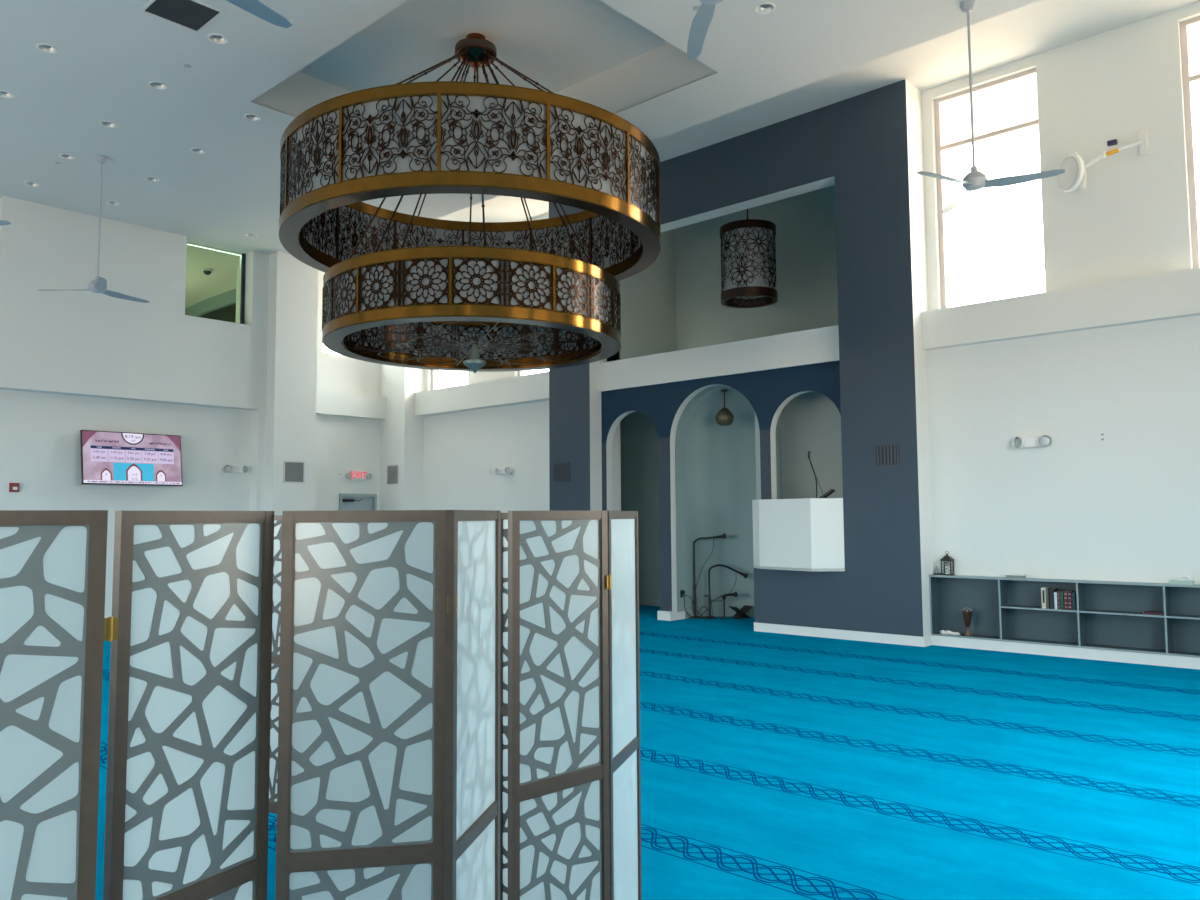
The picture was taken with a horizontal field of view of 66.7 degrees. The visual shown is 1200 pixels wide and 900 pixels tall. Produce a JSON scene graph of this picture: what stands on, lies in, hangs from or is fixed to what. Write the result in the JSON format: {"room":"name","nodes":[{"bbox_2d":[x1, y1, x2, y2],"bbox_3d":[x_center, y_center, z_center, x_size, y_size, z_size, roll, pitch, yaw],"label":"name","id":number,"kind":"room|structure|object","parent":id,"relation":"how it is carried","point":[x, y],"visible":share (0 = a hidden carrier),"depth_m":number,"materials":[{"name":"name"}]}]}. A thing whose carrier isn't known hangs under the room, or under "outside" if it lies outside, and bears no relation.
{"room":"mosque","nodes":[
{"label":"mosque","id":0,"kind":"room"},
{"bbox_2d":[0,389,251,612],"bbox_3d":[-11.611,0.798,13.025,0.300,3.950,13.650,-4,-6,42],"label":"wall","id":1,"kind":"structure","parent":0,"point":[40,446],"depth_m":16.05,"materials":[{"name":"white paint"}]},
{"bbox_2d":[9,483,19,491],"bbox_3d":[-9.614,0.615,14.966,0.065,0.150,0.140,-4,-6,42],"label":"fire alarm strobe","id":2,"kind":"object","parent":1,"relation":"attached to","point":[13,487],"visible":1,"depth_m":14.95,"materials":[{"name":"red"}]},
{"bbox_2d":[104,612,111,617],"bbox_3d":[-10.898,2.704,12.959,0.638,0.130,14.700,-4,-6,42],"label":"baseboard","id":3,"kind":"structure","parent":1,"relation":"attached to","point":[107,614],"depth_m":15.93,"materials":[{"name":"white paint"}]},
{"bbox_2d":[80,430,182,485],"bbox_3d":[-8.333,0.162,16.223,0.316,0.940,1.680,-4,-6,42],"label":"television","id":4,"kind":"object","parent":1,"relation":"attached to","point":[107,457],"visible":1,"depth_m":16.12,"materials":[{"name":"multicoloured plastic"}]},
{"bbox_2d":[123,433,142,442],"bbox_3d":[-8.318,-0.205,16.234,0.030,0.180,0.344,-4,-6,42],"label":"clock","id":5,"kind":"object","parent":4,"relation":"on","point":[127,437],"depth_m":16.24,"materials":[{"name":"white"}]},
{"bbox_2d":[224,465,247,472],"bbox_3d":[-7.083,0.371,17.711,0.147,0.156,0.480,-4,-6,42],"label":"emergency light","id":6,"kind":"object","parent":1,"relation":"attached to","point":[228,468],"visible":1,"depth_m":17.70,"materials":[{"name":"white plastic"}]},
{"bbox_2d":[0,196,268,510],"bbox_3d":[-11.456,-0.742,13.088,0.570,7.030,13.800,-4,-6,42],"label":"wall","id":7,"kind":"structure","parent":0,"point":[70,339],"depth_m":16.07,"materials":[{"name":"white paint"}]},
{"bbox_2d":[240,253,245,323],"bbox_3d":[-7.528,-3.202,17.691,0.060,1.490,1.300,-4,-6,42],"label":"window","id":8,"kind":"structure","parent":7,"relation":"in","point":[243,257],"depth_m":18.13,"materials":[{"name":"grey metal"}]},
{"bbox_2d":[185,244,240,307],"bbox_3d":[-11.134,-2.360,18.799,6.550,3.160,7.700,-4,-6,42],"label":"ceiling","id":9,"kind":"structure","parent":0,"point":[200,286],"depth_m":19.63,"materials":[{"name":"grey paint"}]},
{"bbox_2d":[202,268,212,274],"bbox_3d":[-8.313,-3.764,19.299,0.200,0.125,0.200,-4,-6,42],"label":"dome camera","id":10,"kind":"object","parent":9,"relation":"attached to","point":[207,271],"visible":1,"depth_m":19.24,"materials":[{"name":"white plastic"}]},
{"bbox_2d":[199,304,235,322],"bbox_3d":[-8.720,-2.012,21.406,6.381,2.730,0.219,-4,-6,42],"label":"wall","id":11,"kind":"structure","parent":0,"point":[228,313],"depth_m":21.46,"materials":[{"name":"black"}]},
{"bbox_2d":[185,289,235,316],"bbox_3d":[-8.764,-3.515,21.478,6.382,0.300,0.319,-4,-6,42],"label":"trim","id":12,"kind":"structure","parent":11,"relation":"attached to","point":[228,298],"depth_m":21.69,"materials":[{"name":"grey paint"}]},
{"bbox_2d":[236,251,317,514],"bbox_3d":[-6.682,-0.754,18.694,1.700,7.800,0.900,-4,-6,42],"label":"wall pier","id":13,"kind":"object","parent":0,"point":[293,284],"visible":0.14,"depth_m":18.11,"materials":[{"name":"white paint"}]},
{"bbox_2d":[283,461,304,482],"bbox_3d":[-6.047,0.437,18.022,0.014,0.440,0.460,-4,-6,42],"label":"wall vent","id":14,"kind":"object","parent":13,"relation":"attached to","point":[293,471],"visible":1,"depth_m":18.02,"materials":[{"name":"white metal"}]},
{"bbox_2d":[314,270,380,510],"bbox_3d":[-5.767,-0.669,19.948,0.560,7.800,2.190,-4,-6,42],"label":"wall","id":15,"kind":"structure","parent":0,"point":[343,444],"depth_m":20.01,"materials":[{"name":"white paint"}]},
{"bbox_2d":[316,389,386,419],"bbox_3d":[-5.658,-1.001,19.871,0.260,0.510,2.190,-4,-6,42],"label":"trim","id":16,"kind":"structure","parent":15,"relation":"attached to","point":[328,402],"depth_m":19.91,"materials":[{"name":"white paint"}]},
{"bbox_2d":[339,493,376,510],"bbox_3d":[-5.355,2.108,20.113,0.168,2.280,0.940,-4,-6,42],"label":"door","id":17,"kind":"structure","parent":15,"relation":"in","point":[347,502],"depth_m":20.21,"materials":[{"name":"grey"}]},
{"bbox_2d":[345,470,371,479],"bbox_3d":[-5.349,0.559,20.183,0.090,0.220,0.650,-4,-6,42],"label":"exit sign","id":18,"kind":"object","parent":15,"relation":"attached to","point":[354,474],"visible":1,"depth_m":20.16,"materials":[{"name":"white plastic"}]},
{"bbox_2d":[379,364,423,509],"bbox_3d":[-4.643,-0.627,20.966,1.650,7.850,0.830,-4,-6,42],"label":"wall","id":19,"kind":"structure","parent":0,"point":[401,432],"depth_m":20.30,"materials":[{"name":"white paint"}]},
{"bbox_2d":[386,464,398,484],"bbox_3d":[-4.612,0.551,20.287,0.460,0.460,0.014,-4,-6,42],"label":"air vent","id":20,"kind":"object","parent":19,"relation":"in","point":[392,478],"visible":1,"depth_m":20.28,"materials":[{"name":"white metal"}]},
{"bbox_2d":[423,213,549,512],"bbox_3d":[-2.183,-0.782,19.069,4.550,7.850,0.290,-4,-6,42],"label":"wall","id":21,"kind":"structure","parent":0,"point":[461,448],"depth_m":18.96,"materials":[{"name":"white paint"}]},
{"bbox_2d":[431,370,435,389],"bbox_3d":[-3.264,-2.845,20.173,1.390,3.080,0.080,-4,-6,42],"label":"window","id":22,"kind":"structure","parent":21,"relation":"in","point":[433,372],"depth_m":20.50,"materials":[{"name":"grey"}]},
{"bbox_2d":[415,371,548,416],"bbox_3d":[-2.263,-1.132,19.009,4.550,0.520,0.560,-4,-6,42],"label":"trim","id":23,"kind":"structure","parent":21,"relation":"attached to","point":[530,388],"depth_m":18.74,"materials":[{"name":"white paint"}]},
{"bbox_2d":[495,467,511,474],"bbox_3d":[-1.948,0.422,18.479,0.480,0.156,0.147,-4,-6,42],"label":"emergency light","id":24,"kind":"object","parent":21,"relation":"attached to","point":[504,470],"visible":1,"depth_m":18.47,"materials":[{"name":"white plastic"}]},
{"bbox_2d":[0,0,1038,254],"bbox_3d":[-4.567,-5.118,7.595,18.400,0.830,14.950,-4,-6,42],"label":"ceiling","id":25,"kind":"structure","parent":0,"point":[628,59],"depth_m":11.26,"materials":[{"name":"white paint"}]},
{"bbox_2d":[0,220,10,225],"bbox_3d":[-7.615,-3.503,10.292,1.398,1.960,1.398,-4,-6,42],"label":"ceiling fan","id":26,"kind":"object","parent":25,"relation":"hanging from","point":[2,222],"visible":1,"depth_m":10.26,"materials":[{"name":"grey"}]},
{"bbox_2d":[0,90,13,97],"bbox_3d":[-7.389,-4.435,11.300,0.220,0.058,0.220,-4,-6,42],"label":"recessed light","id":27,"kind":"object","parent":25,"relation":"in","point":[5,94],"visible":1,"depth_m":11.36,"materials":[{"name":"white plastic"}]},
{"bbox_2d":[23,181,39,186],"bbox_3d":[-8.935,-4.205,14.331,0.220,0.058,0.220,-4,-6,42],"label":"recessed light","id":28,"kind":"object","parent":25,"relation":"in","point":[33,184],"visible":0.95,"depth_m":14.38,"materials":[{"name":"white plastic"}]},
{"bbox_2d":[36,43,58,53],"bbox_3d":[-6.191,-4.522,10.212,0.220,0.058,0.220,-4,-6,42],"label":"recessed light","id":29,"kind":"object","parent":25,"relation":"in","point":[47,48],"visible":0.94,"depth_m":10.24,"materials":[{"name":"white plastic"}]},
{"bbox_2d":[58,153,75,159],"bbox_3d":[-7.752,-4.290,13.256,0.220,0.058,0.220,-4,-6,42],"label":"recessed light","id":30,"kind":"object","parent":25,"relation":"in","point":[64,156],"visible":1,"depth_m":13.29,"materials":[{"name":"white plastic"}]},
{"bbox_2d":[39,155,149,302],"bbox_3d":[-7.110,-3.269,13.219,1.398,2.010,1.398,-4,-6,42],"label":"ceiling fan","id":31,"kind":"object","parent":25,"relation":"hanging from","point":[99,285],"visible":1,"depth_m":13.21,"materials":[{"name":"grey metal"}]},
{"bbox_2d":[99,121,117,127],"bbox_3d":[-6.570,-4.376,12.182,0.220,0.058,0.220,-4,-6,42],"label":"recessed light","id":32,"kind":"object","parent":25,"relation":"in","point":[109,124],"visible":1,"depth_m":12.22,"materials":[{"name":"white plastic"}]},
{"bbox_2d":[106,201,120,205],"bbox_3d":[-8.123,-4.145,15.219,0.220,0.058,0.220,-4,-6,42],"label":"recessed light","id":33,"kind":"object","parent":25,"relation":"in","point":[107,202],"visible":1,"depth_m":15.27,"materials":[{"name":"white plastic"}]},
{"bbox_2d":[144,176,159,181],"bbox_3d":[-6.955,-4.230,14.158,0.220,0.058,0.220,-4,-6,42],"label":"recessed light","id":34,"kind":"object","parent":25,"relation":"in","point":[148,178],"visible":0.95,"depth_m":14.20,"materials":[{"name":"white plastic"}]},
{"bbox_2d":[148,81,167,89],"bbox_3d":[-5.380,-4.463,11.101,0.220,0.058,0.220,-4,-6,42],"label":"recessed light","id":35,"kind":"object","parent":25,"relation":"in","point":[158,85],"visible":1,"depth_m":11.14,"materials":[{"name":"white plastic"}]},
{"bbox_2d":[141,0,223,32],"bbox_3d":[-4.341,-4.561,9.474,0.600,0.012,0.600,-4,-6,42],"label":"ceiling vent","id":36,"kind":"object","parent":25,"relation":"in","point":[193,15],"visible":1,"depth_m":9.50,"materials":[{"name":"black metal"}]},
{"bbox_2d":[190,148,205,153],"bbox_3d":[-5.766,-4.317,13.077,0.220,0.058,0.220,-4,-6,42],"label":"recessed light","id":37,"kind":"object","parent":25,"relation":"in","point":[194,150],"visible":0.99,"depth_m":13.12,"materials":[{"name":"white plastic"}]},
{"bbox_2d":[207,33,228,43],"bbox_3d":[-4.205,-4.548,10.033,0.220,0.058,0.220,-4,-6,42],"label":"recessed light","id":38,"kind":"object","parent":25,"relation":"in","point":[215,38],"visible":1,"depth_m":10.07,"materials":[{"name":"white plastic"}]},
{"bbox_2d":[245,233,256,236],"bbox_3d":[-6.507,-4.028,16.989,0.220,0.058,0.220,-4,-6,42],"label":"recessed light","id":39,"kind":"object","parent":25,"relation":"in","point":[246,234],"visible":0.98,"depth_m":17.04,"materials":[{"name":"white plastic"}]},
{"bbox_2d":[244,113,261,120],"bbox_3d":[-4.572,-4.403,12.000,0.220,0.058,0.220,-4,-6,42],"label":"recessed light","id":40,"kind":"object","parent":25,"relation":"in","point":[253,117],"visible":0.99,"depth_m":12.04,"materials":[{"name":"white plastic"}]},
{"bbox_2d":[226,0,292,27],"bbox_3d":[-2.369,-3.881,5.576,1.404,1.960,1.391,-4,-6,42],"label":"ceiling fan","id":41,"kind":"object","parent":25,"relation":"hanging from","point":[257,8],"visible":1,"depth_m":6.03,"materials":[{"name":"grey"}]},
{"bbox_2d":[279,33,660,372],"bbox_3d":[-1.521,-3.008,11.121,4.506,4.190,4.506,1,-4,-16],"label":"chandelier","id":42,"kind":"object","parent":25,"relation":"hanging from","point":[400,289],"visible":1,"depth_m":9.52,"materials":[{"name":"gold metal"}]},
{"bbox_2d":[282,96,657,221],"bbox_3d":[-1.521,-2.930,11.116,4.440,0.785,4.440,-4,-6,42],"label":"diffuser","id":43,"kind":"object","parent":42,"relation":"attached to","point":[369,138],"depth_m":9.11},
{"bbox_2d":[300,206,641,268],"bbox_3d":[-1.521,-2.930,11.116,4.140,0.785,4.140,-4,-6,42],"label":"diffuser","id":44,"kind":"object","parent":42,"relation":"attached to","point":[334,234],"depth_m":12.54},
{"bbox_2d":[326,259,617,327],"bbox_3d":[-1.512,-1.591,11.018,3.460,0.490,3.460,-4,-6,42],"label":"diffuser","id":45,"kind":"object","parent":42,"relation":"attached to","point":[378,285],"depth_m":9.47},
{"bbox_2d":[348,322,596,358],"bbox_3d":[-1.512,-1.591,11.018,3.160,0.490,3.160,-4,-6,42],"label":"diffuser","id":46,"kind":"object","parent":42,"relation":"attached to","point":[461,326],"depth_m":12.36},
{"bbox_2d":[342,321,602,366],"bbox_3d":[-1.510,-1.251,10.994,3.096,0.008,3.096,-4,-6,42],"label":"grille","id":47,"kind":"object","parent":42,"relation":"attached to","point":[347,350],"depth_m":11.17,"materials":[{"name":"brown metal"}]},
{"bbox_2d":[687,0,722,58],"bbox_3d":[0.726,-3.893,5.832,1.398,1.940,1.398,-4,-6,42],"label":"ceiling fan","id":48,"kind":"object","parent":25,"relation":"hanging from","point":[700,24],"visible":1,"depth_m":6.29,"materials":[{"name":"grey"}]},
{"bbox_2d":[754,2,775,13],"bbox_3d":[1.720,-4.627,9.502,0.220,0.058,0.220,-4,-6,42],"label":"recessed light","id":49,"kind":"object","parent":25,"relation":"in","point":[766,7],"visible":1,"depth_m":9.54,"materials":[{"name":"white plastic"}]},
{"bbox_2d":[916,0,1064,213],"bbox_3d":[3.846,-3.648,9.218,1.377,1.980,1.416,-4,-6,42],"label":"ceiling fan","id":50,"kind":"object","parent":25,"relation":"hanging from","point":[975,180],"visible":1,"depth_m":9.23,"materials":[{"name":"grey metal"}]},
{"bbox_2d":[95,605,1199,899],"bbox_3d":[-5.450,2.648,10.767,25.200,0.150,19.600,-4,-6,42],"label":"floor","id":51,"kind":"structure","parent":0,"point":[775,766],"depth_m":6.17,"materials":[{"name":"blue carpet"}]},
{"bbox_2d":[0,510,641,899],"bbox_3d":[-0.461,1.040,2.319,0.332,1.768,2.309,-4,-5,39],"label":"divider","id":52,"kind":"object","parent":51,"relation":"on","point":[388,780],"visible":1,"depth_m":2.19,"materials":[{"name":"grey"}]},
{"bbox_2d":[269,513,507,899],"bbox_3d":[-0.956,1.195,4.409,3.036,1.768,0.149,-4,-6,42],"label":"divider","id":53,"kind":"object","parent":51,"relation":"on","point":[276,612],"visible":0.06,"depth_m":3.89,"materials":[{"name":"grey"}]},
{"bbox_2d":[683,594,712,617],"bbox_3d":[1.662,2.654,15.535,0.516,0.417,0.084,0,-4,-3],"label":"cable tangle","id":54,"kind":"object","parent":51,"relation":"on","point":[683,594],"visible":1,"depth_m":15.52,"materials":[{"name":"black plastic"}]},
{"bbox_2d":[689,533,726,618],"bbox_3d":[1.829,2.154,15.639,0.694,1.444,0.278,-1,-4,10],"label":"microphone stand","id":55,"kind":"object","parent":51,"relation":"on","point":[724,536],"visible":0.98,"depth_m":15.67,"materials":[{"name":"black metal"}]},
{"bbox_2d":[700,592,737,618],"bbox_3d":[2.026,2.644,15.555,0.651,0.451,0.180,0,-4,0],"label":"microphone stand","id":56,"kind":"object","parent":51,"relation":"on","point":[735,594],"visible":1,"depth_m":15.54,"materials":[{"name":"black metal"}]},
{"bbox_2d":[702,564,747,618],"bbox_3d":[2.133,2.414,15.580,0.799,0.912,0.279,-1,-4,8],"label":"microphone stand","id":57,"kind":"object","parent":51,"relation":"on","point":[745,575],"visible":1,"depth_m":15.61,"materials":[{"name":"black metal"}]},
{"bbox_2d":[729,605,751,618],"bbox_3d":[2.398,2.765,15.524,0.347,0.210,0.200,2,-5,-30],"label":"book stand","id":58,"kind":"object","parent":51,"relation":"on","point":[741,612],"visible":1,"depth_m":15.50,"materials":[{"name":"black wood"}]},
{"bbox_2d":[928,574,1199,657],"bbox_3d":[6.194,1.969,10.834,4.524,0.802,0.281,-4,-6,42],"label":"bookcase","id":59,"kind":"object","parent":51,"relation":"on","point":[1109,615],"visible":0.98,"depth_m":11.19,"materials":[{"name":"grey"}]},
{"bbox_2d":[934,566,943,574],"bbox_3d":[4.571,1.624,12.300,0.115,0.120,0.060,-4,-6,42],"label":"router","id":60,"kind":"object","parent":59,"relation":"on","point":[936,568],"visible":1,"depth_m":12.30,"materials":[{"name":"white plastic"}]},
{"bbox_2d":[940,630,951,633],"bbox_3d":[4.619,2.433,12.189,0.188,0.050,0.122,-4,-6,42],"label":"crumpled cloth","id":61,"kind":"object","parent":59,"relation":"on","point":[941,631],"visible":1,"depth_m":12.16,"materials":[{"name":"white fabric"}]},
{"bbox_2d":[940,551,954,575],"bbox_3d":[4.657,1.516,12.222,0.156,0.323,0.132,-4,-6,42],"label":"candle lantern","id":62,"kind":"object","parent":59,"relation":"on","point":[947,570],"visible":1,"depth_m":12.20,"materials":[{"name":"black metal"}]},
{"bbox_2d":[945,566,949,573],"bbox_3d":[4.658,1.608,12.215,0.056,0.102,0.056,-4,-6,42],"label":"candle","id":63,"kind":"object","parent":62,"relation":"on","point":[947,568],"depth_m":12.19,"materials":[{"name":"white wax"}]},
{"bbox_2d":[962,607,971,635],"bbox_3d":[4.848,2.260,12.019,0.131,0.366,0.128,-4,-6,42],"label":"goblet","id":64,"kind":"object","parent":59,"relation":"on","point":[967,615],"visible":1,"depth_m":11.99,"materials":[{"name":"brown metal"}]},
{"bbox_2d":[962,610,971,627],"bbox_3d":[4.846,2.234,12.022,0.128,0.220,0.128,-4,-6,42],"label":"bowl","id":65,"kind":"object","parent":64,"relation":"on","point":[967,615],"depth_m":11.98,"materials":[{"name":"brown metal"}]},
{"bbox_2d":[1005,574,1025,577],"bbox_3d":[5.292,1.607,11.602,0.230,0.044,0.110,-4,-6,42],"label":"flat box","id":66,"kind":"object","parent":59,"relation":"on","point":[1007,575],"visible":1,"depth_m":11.58,"materials":[{"name":"grey"}]},
{"bbox_2d":[1041,587,1048,608],"bbox_3d":[5.568,1.844,11.388,0.050,0.255,0.171,-4,-6,42],"label":"book","id":67,"kind":"object","parent":59,"relation":"in","point":[1043,589],"visible":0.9,"depth_m":11.32,"materials":[{"name":"beige paper"}]},
{"bbox_2d":[1046,587,1050,608],"bbox_3d":[5.598,1.844,11.355,0.028,0.250,0.160,-4,-6,42],"label":"book","id":68,"kind":"object","parent":59,"relation":"in","point":[1047,589],"visible":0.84,"depth_m":11.30,"materials":[{"name":"grey paper"}]},
{"bbox_2d":[1049,588,1057,608],"bbox_3d":[5.639,1.844,11.323,0.052,0.245,0.170,-4,-6,42],"label":"book","id":69,"kind":"object","parent":59,"relation":"in","point":[1052,590],"visible":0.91,"depth_m":11.26,"materials":[{"name":"black paper"}]},
{"bbox_2d":[1054,592,1057,608],"bbox_3d":[5.665,1.861,11.285,0.030,0.205,0.151,-4,-6,42],"label":"book","id":70,"kind":"object","parent":59,"relation":"in","point":[1055,593],"visible":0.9,"depth_m":11.23,"materials":[{"name":"blue paper"}]},
{"bbox_2d":[1057,591,1059,608],"bbox_3d":[5.689,1.855,11.263,0.022,0.215,0.151,-4,-6,42],"label":"book","id":71,"kind":"object","parent":59,"relation":"in","point":[1058,592],"visible":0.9,"depth_m":11.21,"materials":[{"name":"red paper"}]},
{"bbox_2d":[1060,591,1064,609],"bbox_3d":[5.717,1.850,11.239,0.040,0.220,0.150,-4,-6,42],"label":"book","id":72,"kind":"object","parent":59,"relation":"in","point":[1062,606],"visible":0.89,"depth_m":11.18,"materials":[{"name":"green paper"}]},
{"bbox_2d":[1064,591,1067,609],"bbox_3d":[5.750,1.847,11.207,0.036,0.222,0.151,-4,-6,42],"label":"book","id":73,"kind":"object","parent":59,"relation":"in","point":[1065,592],"visible":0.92,"depth_m":11.15,"materials":[{"name":"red paper"}]},
{"bbox_2d":[1068,591,1073,609],"bbox_3d":[5.782,1.844,11.179,0.036,0.222,0.151,-4,-6,42],"label":"book","id":74,"kind":"object","parent":59,"relation":"in","point":[1069,592],"visible":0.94,"depth_m":11.12,"materials":[{"name":"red paper"}]},
{"bbox_2d":[1071,592,1076,609],"bbox_3d":[5.814,1.848,11.150,0.040,0.210,0.150,-4,-6,42],"label":"book","id":75,"kind":"object","parent":59,"relation":"in","point":[1073,594],"visible":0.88,"depth_m":11.10,"materials":[{"name":"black paper"}]},
{"bbox_2d":[1143,611,1163,615],"bbox_3d":[6.428,1.892,10.573,0.200,0.031,0.140,-4,-6,42],"label":"book","id":76,"kind":"object","parent":59,"relation":"on","point":[1144,612],"visible":0.89,"depth_m":10.53,"materials":[{"name":"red paper"}]},
{"bbox_2d":[1169,575,1194,584],"bbox_3d":[6.630,1.478,10.389,0.230,0.107,0.110,-4,-6,42],"label":"tissue box","id":77,"kind":"object","parent":59,"relation":"on","point":[1187,580],"visible":1,"depth_m":10.35,"materials":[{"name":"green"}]},
{"bbox_2d":[601,361,840,612],"bbox_3d":[1.896,0.790,14.859,4.896,4.050,0.150,-4,-6,42],"label":"wall","id":78,"kind":"structure","parent":0,"point":[768,392],"depth_m":15.37,"materials":[{"name":"paint"}]},
{"bbox_2d":[657,611,684,620],"bbox_3d":[1.210,2.792,15.443,0.270,0.150,0.418,-4,-6,42],"label":"baseboard","id":79,"kind":"structure","parent":78,"relation":"attached to","point":[661,615],"depth_m":15.31,"materials":[{"name":"white paint"}]},
{"bbox_2d":[607,185,837,361],"bbox_3d":[2.679,-2.991,16.023,5.136,3.750,2.250,-4,-6,42],"label":"wall","id":80,"kind":"structure","parent":0,"point":[673,304],"depth_m":17.36,"materials":[{"name":"grey paint"}]},
{"bbox_2d":[620,385,842,618],"bbox_3d":[2.177,0.887,15.878,6.400,4.000,1.760,-4,-6,42],"label":"wall","id":81,"kind":"structure","parent":0,"point":[715,476],"depth_m":15.85,"materials":[{"name":"grey paint"}]},
{"bbox_2d":[639,598,659,606],"bbox_3d":[1.349,2.943,17.461,2.530,0.140,0.020,-4,-6,42],"label":"baseboard","id":82,"kind":"structure","parent":81,"relation":"attached to","point":[642,601],"depth_m":17.79,"materials":[{"name":"grey paint"}]},
{"bbox_2d":[687,609,754,617],"bbox_3d":[2.434,2.782,15.280,1.780,0.130,0.890,-4,-6,42],"label":"baseboard","id":83,"kind":"structure","parent":81,"relation":"attached to","point":[716,612],"depth_m":15.78,"materials":[{"name":"grey paint"}]},
{"bbox_2d":[716,390,733,425],"bbox_3d":[2.108,-0.709,15.424,0.301,0.605,0.303,-4,-6,42],"label":"pendant lamp","id":84,"kind":"object","parent":81,"relation":"hanging from","point":[724,417],"visible":1,"depth_m":15.32,"materials":[{"name":"brown metal"}]},
{"bbox_2d":[549,79,934,636],"bbox_3d":[1.930,-1.080,14.993,7.035,7.800,0.830,-4,-6,42],"label":"wall","id":85,"kind":"structure","parent":0,"point":[868,145],"depth_m":12.87,"materials":[{"name":"blue paint"}]},
{"bbox_2d":[553,462,569,481],"bbox_3d":[-0.709,0.407,16.732,0.420,0.340,0.014,-4,-6,42],"label":"air vent","id":86,"kind":"object","parent":85,"relation":"in","point":[561,471],"visible":1,"depth_m":16.73,"materials":[{"name":"metal"}]},
{"bbox_2d":[600,325,838,391],"bbox_3d":[1.918,-1.446,15.062,4.896,0.520,0.340,-4,-6,42],"label":"balcony parapet","id":87,"kind":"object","parent":85,"relation":"attached to","point":[819,345],"depth_m":14.73,"materials":[{"name":"white paint"}]},
{"bbox_2d":[752,498,844,570],"bbox_3d":[2.808,1.231,13.306,1.510,1.030,0.370,-4,-6,42],"label":"pulpit","id":88,"kind":"object","parent":85,"relation":"on","point":[806,534],"visible":1,"depth_m":13.05,"materials":[{"name":"white paint"}]},
{"bbox_2d":[808,451,823,497],"bbox_3d":[3.155,0.849,13.265,0.200,1.685,0.197,1,-4,-17],"label":"microphone","id":89,"kind":"object","parent":88,"relation":"on","point":[808,451],"visible":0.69,"depth_m":13.30,"materials":[{"name":"black plastic"}]},
{"bbox_2d":[819,489,834,497],"bbox_3d":[3.280,1.131,13.227,0.274,1.116,0.236,-4,-6,42],"label":"book stand","id":90,"kind":"object","parent":88,"relation":"on","point":[830,491],"visible":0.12,"depth_m":13.20,"materials":[{"name":"black wood"}]},
{"bbox_2d":[874,443,899,467],"bbox_3d":[3.933,0.075,12.515,0.360,0.320,0.014,-4,-6,42],"label":"air vent","id":91,"kind":"object","parent":85,"relation":"in","point":[885,455],"visible":1,"depth_m":12.51,"materials":[{"name":"grey metal"}]},
{"bbox_2d":[754,622,1199,669],"bbox_3d":[5.077,2.491,11.517,7.168,0.130,0.328,-4,-6,42],"label":"baseboard","id":92,"kind":"structure","parent":85,"relation":"attached to","point":[1026,648],"depth_m":11.68,"materials":[{"name":"white paint"}]},
{"bbox_2d":[437,0,1199,221],"bbox_3d":[1.827,-4.999,15.219,19.200,0.150,5.180,-4,-6,42],"label":"ceiling","id":93,"kind":"structure","parent":0,"point":[1040,26],"depth_m":12.50,"materials":[{"name":"white paint"}]},
{"bbox_2d":[720,209,777,307],"bbox_3d":[2.595,-3.724,15.992,0.980,2.280,0.980,-4,-6,42],"label":"lantern","id":94,"kind":"object","parent":93,"relation":"hanging from","point":[748,259],"visible":0.98,"depth_m":15.58,"materials":[{"name":"brown metal"}]},
{"bbox_2d":[722,227,774,298],"bbox_3d":[2.598,-3.251,15.958,0.900,1.050,0.900,-4,-6,42],"label":"diffuser","id":95,"kind":"object","parent":94,"relation":"attached to","point":[748,257],"depth_m":15.57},
{"bbox_2d":[725,296,772,306],"bbox_3d":[2.602,-2.603,15.911,0.864,0.006,0.854,-4,-6,42],"label":"grille","id":96,"kind":"object","parent":94,"relation":"attached to","point":[755,303],"depth_m":16.07,"materials":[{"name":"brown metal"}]},
{"bbox_2d":[921,2,1199,310],"bbox_3d":[6.363,-3.598,11.458,4.535,3.450,0.280,-4,-6,42],"label":"wall","id":97,"kind":"structure","parent":0,"point":[1131,218],"depth_m":11.31,"materials":[{"name":"white paint"}]},
{"bbox_2d":[934,68,1037,308],"bbox_3d":[5.295,-3.467,12.397,1.388,3.080,0.080,-4,-6,42],"label":"window","id":98,"kind":"structure","parent":97,"relation":"in","point":[940,148],"depth_m":12.75,"materials":[{"name":"grey"}]},
{"bbox_2d":[1058,129,1148,191],"bbox_3d":[6.124,-3.546,11.133,0.982,0.658,0.377,-3,-5,32],"label":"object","id":99,"kind":"object","parent":97,"relation":"attached to","point":[1075,175],"visible":0.94,"depth_m":11.16,"materials":[{"name":"white plastic"}]},
{"bbox_2d":[1179,16,1199,267],"bbox_3d":[7.504,-3.628,10.390,1.390,3.080,0.080,-4,-6,42],"label":"window","id":100,"kind":"structure","parent":97,"relation":"in","point":[1187,79],"depth_m":10.81,"materials":[{"name":"grey"}]},
{"bbox_2d":[926,315,1199,657],"bbox_3d":[6.349,0.364,11.126,4.535,4.300,0.400,-4,-6,42],"label":"wall","id":101,"kind":"structure","parent":0,"point":[1125,507],"depth_m":11.32,"materials":[{"name":"white paint"}]},
{"bbox_2d":[1012,435,1051,447],"bbox_3d":[5.487,-0.104,11.574,0.480,0.156,0.147,-4,-6,42],"label":"emergency light","id":102,"kind":"object","parent":101,"relation":"attached to","point":[1044,440],"visible":1,"depth_m":11.57,"materials":[{"name":"white plastic"}]},
{"bbox_2d":[921,268,1199,350],"bbox_3d":[6.294,-1.754,11.236,4.535,0.520,0.560,-4,-6,42],"label":"ledge","id":103,"kind":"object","parent":101,"relation":"attached to","point":[1170,295],"depth_m":11.31,"materials":[{"name":"white paint"}]},
{"bbox_2d":[1098,431,1106,441],"bbox_3d":[6.117,-0.158,11.095,0.085,0.130,0.010,-4,-6,42],"label":"wall outlet","id":104,"kind":"object","parent":101,"relation":"attached to","point":[1102,435],"visible":1,"depth_m":11.09,"materials":[{"name":"white plastic"}]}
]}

